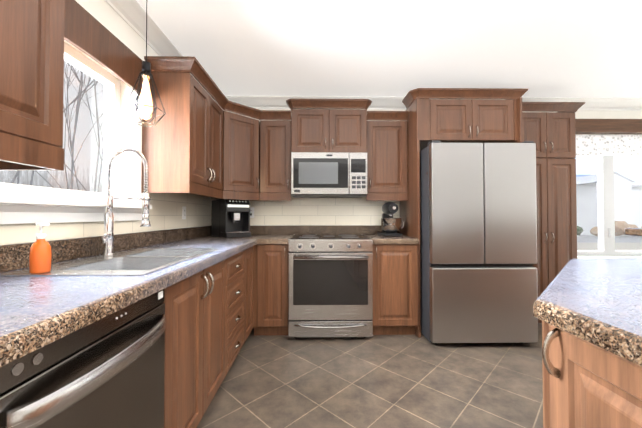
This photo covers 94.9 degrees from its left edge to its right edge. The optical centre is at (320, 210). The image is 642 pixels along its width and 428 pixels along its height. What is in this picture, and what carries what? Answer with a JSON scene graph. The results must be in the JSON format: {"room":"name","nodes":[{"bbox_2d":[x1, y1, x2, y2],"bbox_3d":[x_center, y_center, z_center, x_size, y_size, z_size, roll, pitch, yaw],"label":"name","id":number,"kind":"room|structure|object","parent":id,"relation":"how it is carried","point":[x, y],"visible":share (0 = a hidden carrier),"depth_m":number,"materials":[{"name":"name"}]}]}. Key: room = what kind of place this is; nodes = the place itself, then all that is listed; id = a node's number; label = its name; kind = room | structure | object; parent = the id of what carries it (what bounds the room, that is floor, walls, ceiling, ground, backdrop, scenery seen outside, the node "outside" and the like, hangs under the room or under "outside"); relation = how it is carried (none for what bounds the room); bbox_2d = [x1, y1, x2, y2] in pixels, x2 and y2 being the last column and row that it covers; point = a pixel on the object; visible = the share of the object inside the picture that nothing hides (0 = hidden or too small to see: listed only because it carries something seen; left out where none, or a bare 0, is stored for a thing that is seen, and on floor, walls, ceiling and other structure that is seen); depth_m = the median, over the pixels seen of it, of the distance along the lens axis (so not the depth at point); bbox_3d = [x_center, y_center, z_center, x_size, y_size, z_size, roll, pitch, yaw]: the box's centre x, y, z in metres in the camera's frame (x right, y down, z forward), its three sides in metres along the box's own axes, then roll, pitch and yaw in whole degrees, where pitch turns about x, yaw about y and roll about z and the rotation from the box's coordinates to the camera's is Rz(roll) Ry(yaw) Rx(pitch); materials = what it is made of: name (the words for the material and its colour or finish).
{"room":"kitchen","nodes":[
{"label":"kitchen","id":0,"kind":"room"},
{"bbox_2d":[4,0,210,244],"bbox_3d":[-1.296,-0.093,0.307,0.200,2.450,6.400,0,-1,-1],"label":"wall","id":1,"kind":"structure","parent":0,"point":[104,13],"depth_m":1.93,"materials":[{"name":"white paint"}]},
{"bbox_2d":[0,0,64,155],"bbox_3d":[-1.033,-0.631,0.580,0.327,0.825,0.860,0,-1,-1],"label":"upper cabinet","id":2,"kind":"object","parent":1,"relation":"attached to","point":[31,31],"depth_m":0.89,"materials":[{"name":"brown wood"}]},
{"bbox_2d":[0,42,141,203],"bbox_3d":[-1.292,-0.483,1.496,0.182,0.872,0.979,0,-1,-1],"label":"window","id":3,"kind":"structure","parent":1,"relation":"in","point":[94,70],"depth_m":1.79,"materials":[{"name":"white plastic"}]},
{"bbox_2d":[64,0,142,95],"bbox_3d":[-1.182,-0.881,1.504,0.022,0.235,0.977,0,-1,-1],"label":"valance","id":4,"kind":"object","parent":3,"relation":"attached to","point":[89,35],"visible":0.58,"depth_m":1.57,"materials":[{"name":"brown wood"}]},
{"bbox_2d":[0,196,151,223],"bbox_3d":[-1.228,0.004,1.484,0.180,0.103,1.035,0,-1,-1],"label":"window sill","id":5,"kind":"structure","parent":1,"relation":"attached to","point":[18,210],"depth_m":1.31,"materials":[{"name":"white"}]},
{"bbox_2d":[0,193,211,244],"bbox_3d":[-1.212,-0.037,1.507,0.002,0.343,3.600,0,-1,-1],"label":"tile backsplash","id":6,"kind":"structure","parent":1,"relation":"attached to","point":[165,212],"depth_m":2.09,"materials":[{"name":"beige tile"}]},
{"bbox_2d":[182,206,185,218],"bbox_3d":[-1.218,0.019,2.627,0.008,0.116,0.070,0,-1,-1],"label":"electrical outlet","id":7,"kind":"object","parent":6,"relation":"attached to","point":[183,212],"visible":1,"depth_m":2.61,"materials":[{"name":"white plastic"}]},
{"bbox_2d":[105,0,216,102],"bbox_3d":[-1.155,-1.260,0.327,0.082,0.115,6.000,0,-1,-1],"label":"crown molding","id":8,"kind":"structure","parent":1,"relation":"attached to","point":[132,13],"depth_m":1.96,"materials":[{"name":"white"}]},
{"bbox_2d":[141,72,223,191],"bbox_3d":[-1.059,-0.563,2.352,0.327,0.745,0.714,0,-1,-1],"label":"upper cabinet","id":9,"kind":"object","parent":1,"relation":"attached to","point":[197,139],"depth_m":2.00,"materials":[{"name":"brown wood"}]},
{"bbox_2d":[196,111,259,195],"bbox_3d":[-0.928,-0.552,3.014,0.607,0.745,0.607,0,-1,-1],"label":"upper cabinet","id":10,"kind":"object","parent":1,"relation":"attached to","point":[241,133],"depth_m":2.84,"materials":[{"name":"brown wood"}]},
{"bbox_2d":[197,323,542,427],"bbox_3d":[1.503,1.163,0.327,5.800,0.060,6.400,0,-1,-1],"label":"floor","id":11,"kind":"structure","parent":0,"point":[374,381],"depth_m":1.95,"materials":[{"name":"tile"}]},
{"bbox_2d":[0,288,164,427],"bbox_3d":[-0.846,0.704,0.795,0.655,0.872,0.608,0,-1,-1],"label":"dishwasher","id":12,"kind":"object","parent":11,"relation":"on","point":[107,371],"visible":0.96,"depth_m":0.75,"materials":[{"name":"grey metal"}]},
{"bbox_2d":[163,257,230,427],"bbox_3d":[-0.901,0.713,1.481,0.617,0.876,0.759,0,-1,-1],"label":"base cabinet","id":13,"kind":"object","parent":11,"relation":"on","point":[208,320],"depth_m":1.41,"materials":[{"name":"brown wood"}]},
{"bbox_2d":[231,249,246,365],"bbox_3d":[-0.910,0.723,2.095,0.617,0.876,0.470,0,-1,-1],"label":"base cabinet","id":14,"kind":"object","parent":11,"relation":"on","point":[239,260],"depth_m":2.15,"materials":[{"name":"brown wood"}]},
{"bbox_2d":[247,246,252,337],"bbox_3d":[-0.916,0.729,2.492,0.617,0.876,0.323,0,-1,-1],"label":"base cabinet","id":15,"kind":"object","parent":11,"relation":"on","point":[250,250],"depth_m":2.53,"materials":[{"name":"brown wood"}]},
{"bbox_2d":[0,225,271,366],"bbox_3d":[-0.881,0.209,1.507,0.660,0.146,3.597,0,-1,-1],"label":"countertop","id":16,"kind":"structure","parent":15,"relation":"on","point":[37,312],"depth_m":0.92,"materials":[{"name":"stone"}]},
{"bbox_2d":[0,248,220,275],"bbox_3d":[-0.893,0.326,1.457,0.520,0.190,0.852,0,-1,-1],"label":"sink","id":17,"kind":"object","parent":16,"relation":"in","point":[141,261],"visible":0.29,"depth_m":1.44,"materials":[{"name":"silver metal"}]},
{"bbox_2d":[29,223,51,273],"bbox_3d":[-1.012,0.134,1.069,0.070,0.180,0.060,0,-1,-1],"label":"soap dispenser","id":18,"kind":"object","parent":17,"relation":"on","point":[40,257],"visible":1,"depth_m":1.05,"materials":[{"name":"orange plastic"}]},
{"bbox_2d":[99,148,150,255],"bbox_3d":[-1.007,-0.049,1.494,0.242,0.560,0.131,0,-1,-1],"label":"faucet","id":19,"kind":"object","parent":16,"relation":"on","point":[107,239],"visible":1,"depth_m":1.52,"materials":[{"name":"silver metal"}]},
{"bbox_2d":[211,199,250,237],"bbox_3d":[-0.919,0.069,2.995,0.246,0.379,0.430,1,-1,-39],"label":"coffee machine","id":20,"kind":"object","parent":16,"relation":"on","point":[230,218],"visible":0.98,"depth_m":2.89,"materials":[{"name":"black plastic"}]},
{"bbox_2d":[253,244,288,335],"bbox_3d":[-0.468,0.737,2.994,0.329,0.876,0.617,0,-1,-1],"label":"base cabinet","id":21,"kind":"object","parent":11,"relation":"on","point":[270,261],"depth_m":2.69,"materials":[{"name":"brown wood"}]},
{"bbox_2d":[288,234,372,337],"bbox_3d":[0.082,0.715,2.930,0.764,0.919,0.708,0,-1,-1],"label":"range","id":22,"kind":"object","parent":11,"relation":"on","point":[330,285],"visible":1,"depth_m":2.64,"materials":[{"name":"grey metal"}]},
{"bbox_2d":[372,244,417,334],"bbox_3d":[0.677,0.738,3.010,0.424,0.876,0.617,0,-1,-1],"label":"base cabinet","id":23,"kind":"object","parent":11,"relation":"on","point":[395,289],"depth_m":2.70,"materials":[{"name":"brown wood"}]},
{"bbox_2d":[360,225,418,243],"bbox_3d":[0.677,0.233,2.989,0.424,0.146,0.623,0,-1,-1],"label":"countertop","id":24,"kind":"structure","parent":23,"relation":"on","point":[370,231],"depth_m":2.84,"materials":[{"name":"stone"}]},
{"bbox_2d":[377,202,404,236],"bbox_3d":[0.736,0.084,3.082,0.247,0.353,0.373,0,-1,-1],"label":"stand mixer","id":25,"kind":"object","parent":24,"relation":"on","point":[390,224],"visible":1,"depth_m":2.96,"materials":[{"name":"black metal"}]},
{"bbox_2d":[420,141,537,343],"bbox_3d":[1.384,0.289,2.893,0.903,1.768,0.793,0,-1,-1],"label":"fridge","id":26,"kind":"object","parent":11,"relation":"on","point":[478,243],"visible":0.98,"depth_m":2.50,"materials":[{"name":"grey metal"}]},
{"bbox_2d":[519,100,578,322],"bbox_3d":[2.326,0.038,3.190,0.616,2.280,0.327,0,-1,-1],"label":"tall cabinet","id":27,"kind":"object","parent":11,"relation":"on","point":[550,125],"depth_m":3.03,"materials":[{"name":"brown wood"}]},
{"bbox_2d":[533,308,641,427],"bbox_3d":[1.815,0.694,0.246,2.580,0.875,2.415,0,-1,-1],"label":"kitchen island","id":28,"kind":"object","parent":11,"relation":"on","point":[589,381],"depth_m":0.62,"materials":[{"name":"brown wood"}]},
{"bbox_2d":[533,258,641,355],"bbox_3d":[1.844,0.239,0.245,2.583,0.046,2.458,0,-1,-1],"label":"island countertop","id":29,"kind":"structure","parent":28,"relation":"on","point":[603,297],"depth_m":0.75,"materials":[{"name":"stone"}]},
{"bbox_2d":[136,0,641,97],"bbox_3d":[1.503,-1.347,0.366,5.800,0.060,6.400,0,-1,-1],"label":"ceiling","id":30,"kind":"structure","parent":0,"point":[568,48],"depth_m":2.28,"materials":[{"name":"white paint"}]},
{"bbox_2d":[125,0,165,126],"bbox_3d":[-0.868,-0.862,1.465,0.153,0.873,0.176,0,-1,-1],"label":"pendant lamp","id":31,"kind":"object","parent":30,"relation":"hanging from","point":[146,109],"visible":1,"depth_m":1.45,"materials":[{"name":"grey metal"}]},
{"bbox_2d":[222,109,641,234],"bbox_3d":[1.559,-0.043,3.447,5.600,2.450,0.200,0,-1,-1],"label":"wall","id":32,"kind":"structure","parent":0,"point":[595,114],"depth_m":3.39,"materials":[{"name":"white paint"}]},
{"bbox_2d":[260,116,290,195],"bbox_3d":[-0.465,-0.550,3.160,0.320,0.745,0.327,0,-1,-1],"label":"upper cabinet","id":33,"kind":"object","parent":32,"relation":"attached to","point":[275,162],"depth_m":3.00,"materials":[{"name":"brown wood"}]},
{"bbox_2d":[212,195,398,224],"bbox_3d":[-0.161,-0.009,3.321,2.095,0.343,0.003,0,-1,-1],"label":"tile backsplash","id":34,"kind":"structure","parent":32,"relation":"attached to","point":[297,211],"depth_m":3.32,"materials":[{"name":"beige tile"}]},
{"bbox_2d":[250,207,253,217],"bbox_3d":[-0.753,0.019,3.259,0.033,0.109,0.096,0,-1,-1],"label":"electrical outlet","id":35,"kind":"object","parent":34,"relation":"attached to","point":[251,212],"visible":0.67,"depth_m":3.21,"materials":[{"name":"white plastic"}]},
{"bbox_2d":[288,100,367,155],"bbox_3d":[0.079,-0.841,3.147,0.762,0.523,0.377,0,-1,-1],"label":"upper cabinet","id":36,"kind":"object","parent":32,"relation":"attached to","point":[323,125],"depth_m":2.96,"materials":[{"name":"brown wood"}]},
{"bbox_2d":[291,152,367,197],"bbox_3d":[0.080,-0.362,3.117,0.758,0.428,0.412,0,-1,-1],"label":"microwave","id":37,"kind":"object","parent":36,"relation":"attached to","point":[329,174],"visible":1,"depth_m":2.91,"materials":[{"name":"grey metal"}]},
{"bbox_2d":[367,120,407,195],"bbox_3d":[0.674,-0.550,3.176,0.426,0.745,0.327,0,-1,-1],"label":"upper cabinet","id":38,"kind":"object","parent":32,"relation":"attached to","point":[387,158],"depth_m":3.01,"materials":[{"name":"brown wood"}]},
{"bbox_2d":[217,95,641,110],"bbox_3d":[1.506,-1.213,3.324,5.310,0.115,0.082,0,-1,-1],"label":"crown molding","id":39,"kind":"structure","parent":32,"relation":"attached to","point":[257,102],"depth_m":3.31,"materials":[{"name":"white"}]},
{"bbox_2d":[404,88,518,155],"bbox_3d":[1.390,-0.902,3.077,0.950,0.475,0.557,0,-1,-1],"label":"upper cabinet","id":40,"kind":"object","parent":32,"relation":"attached to","point":[465,115],"depth_m":2.80,"materials":[{"name":"brown wood"}]},
{"bbox_2d":[575,119,641,133],"bbox_3d":[3.361,-0.952,3.336,1.440,0.145,0.097,0,-1,-1],"label":"valance","id":41,"kind":"object","parent":32,"relation":"attached to","point":[608,126],"visible":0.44,"depth_m":3.29,"materials":[{"name":"brown wood"}]},
{"bbox_2d":[576,156,641,255],"bbox_3d":[3.355,-0.178,3.427,1.250,1.400,0.095,0,-1,-1],"label":"window","id":42,"kind":"structure","parent":32,"relation":"in","point":[605,176],"depth_m":3.41,"materials":[{"name":"grey plastic"}]},
{"bbox_2d":[576,135,641,155],"bbox_3d":[3.356,-0.754,3.395,1.230,0.240,0.014,0,-1,-1],"label":"window blind","id":43,"kind":"object","parent":32,"relation":"attached to","point":[608,145],"visible":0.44,"depth_m":3.39,"materials":[{"name":"white fabric"}]},
{"bbox_2d":[577,256,641,258],"bbox_3d":[3.356,0.536,3.369,1.350,0.030,0.070,0,-1,-1],"label":"window sill","id":44,"kind":"structure","parent":32,"relation":"attached to","point":[598,257],"depth_m":3.33,"materials":[{"name":"white"}]},
{"label":"outside","id":45,"kind":"structure","parent":0,"visible":0},
{"bbox_2d":[577,235,641,250],"bbox_3d":[25.504,2.141,28.658,105.800,0.120,110.000,0,-1,-1],"label":"terrain","id":46,"kind":"structure","parent":45,"point":[630,243],"depth_m":17.10,"materials":[{"name":"white"}]},
{"bbox_2d":[11,60,103,192],"bbox_3d":[-12.929,-7.144,13.599,17.304,17.786,18.969,0,-1,-1],"label":"trees","id":47,"kind":"object","parent":46,"relation":"on","point":[79,93],"depth_m":13.17,"materials":[{"name":"grey plant"}]},
{"bbox_2d":[576,172,634,235],"bbox_3d":[23.219,-0.485,27.657,3.400,5.100,8.820,0,-1,-1],"label":"house","id":48,"kind":"structure","parent":46,"relation":"on","point":[587,192],"depth_m":23.67,"materials":[{"name":"white"}]},
{"bbox_2d":[577,221,641,235],"bbox_3d":[20.262,1.315,20.196,11.968,1.192,5.137,0,-1,-1],"label":"bushes","id":49,"kind":"object","parent":46,"relation":"on","point":[617,225],"depth_m":21.59,"materials":[{"name":"brown plant"}]},
{"bbox_2d":[632,184,641,227],"bbox_3d":[29.319,-0.018,28.746,8.770,4.200,8.600,0,-1,-1],"label":"house","id":50,"kind":"structure","parent":46,"relation":"on","point":[638,205],"depth_m":24.71,"materials":[{"name":"white"}]},
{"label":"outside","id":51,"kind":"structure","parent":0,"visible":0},
{"bbox_2d":[0,61,103,192],"bbox_3d":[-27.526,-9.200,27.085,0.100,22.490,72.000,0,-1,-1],"label":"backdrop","id":52,"kind":"structure","parent":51,"point":[87,182],"depth_m":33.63,"materials":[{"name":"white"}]}
]}

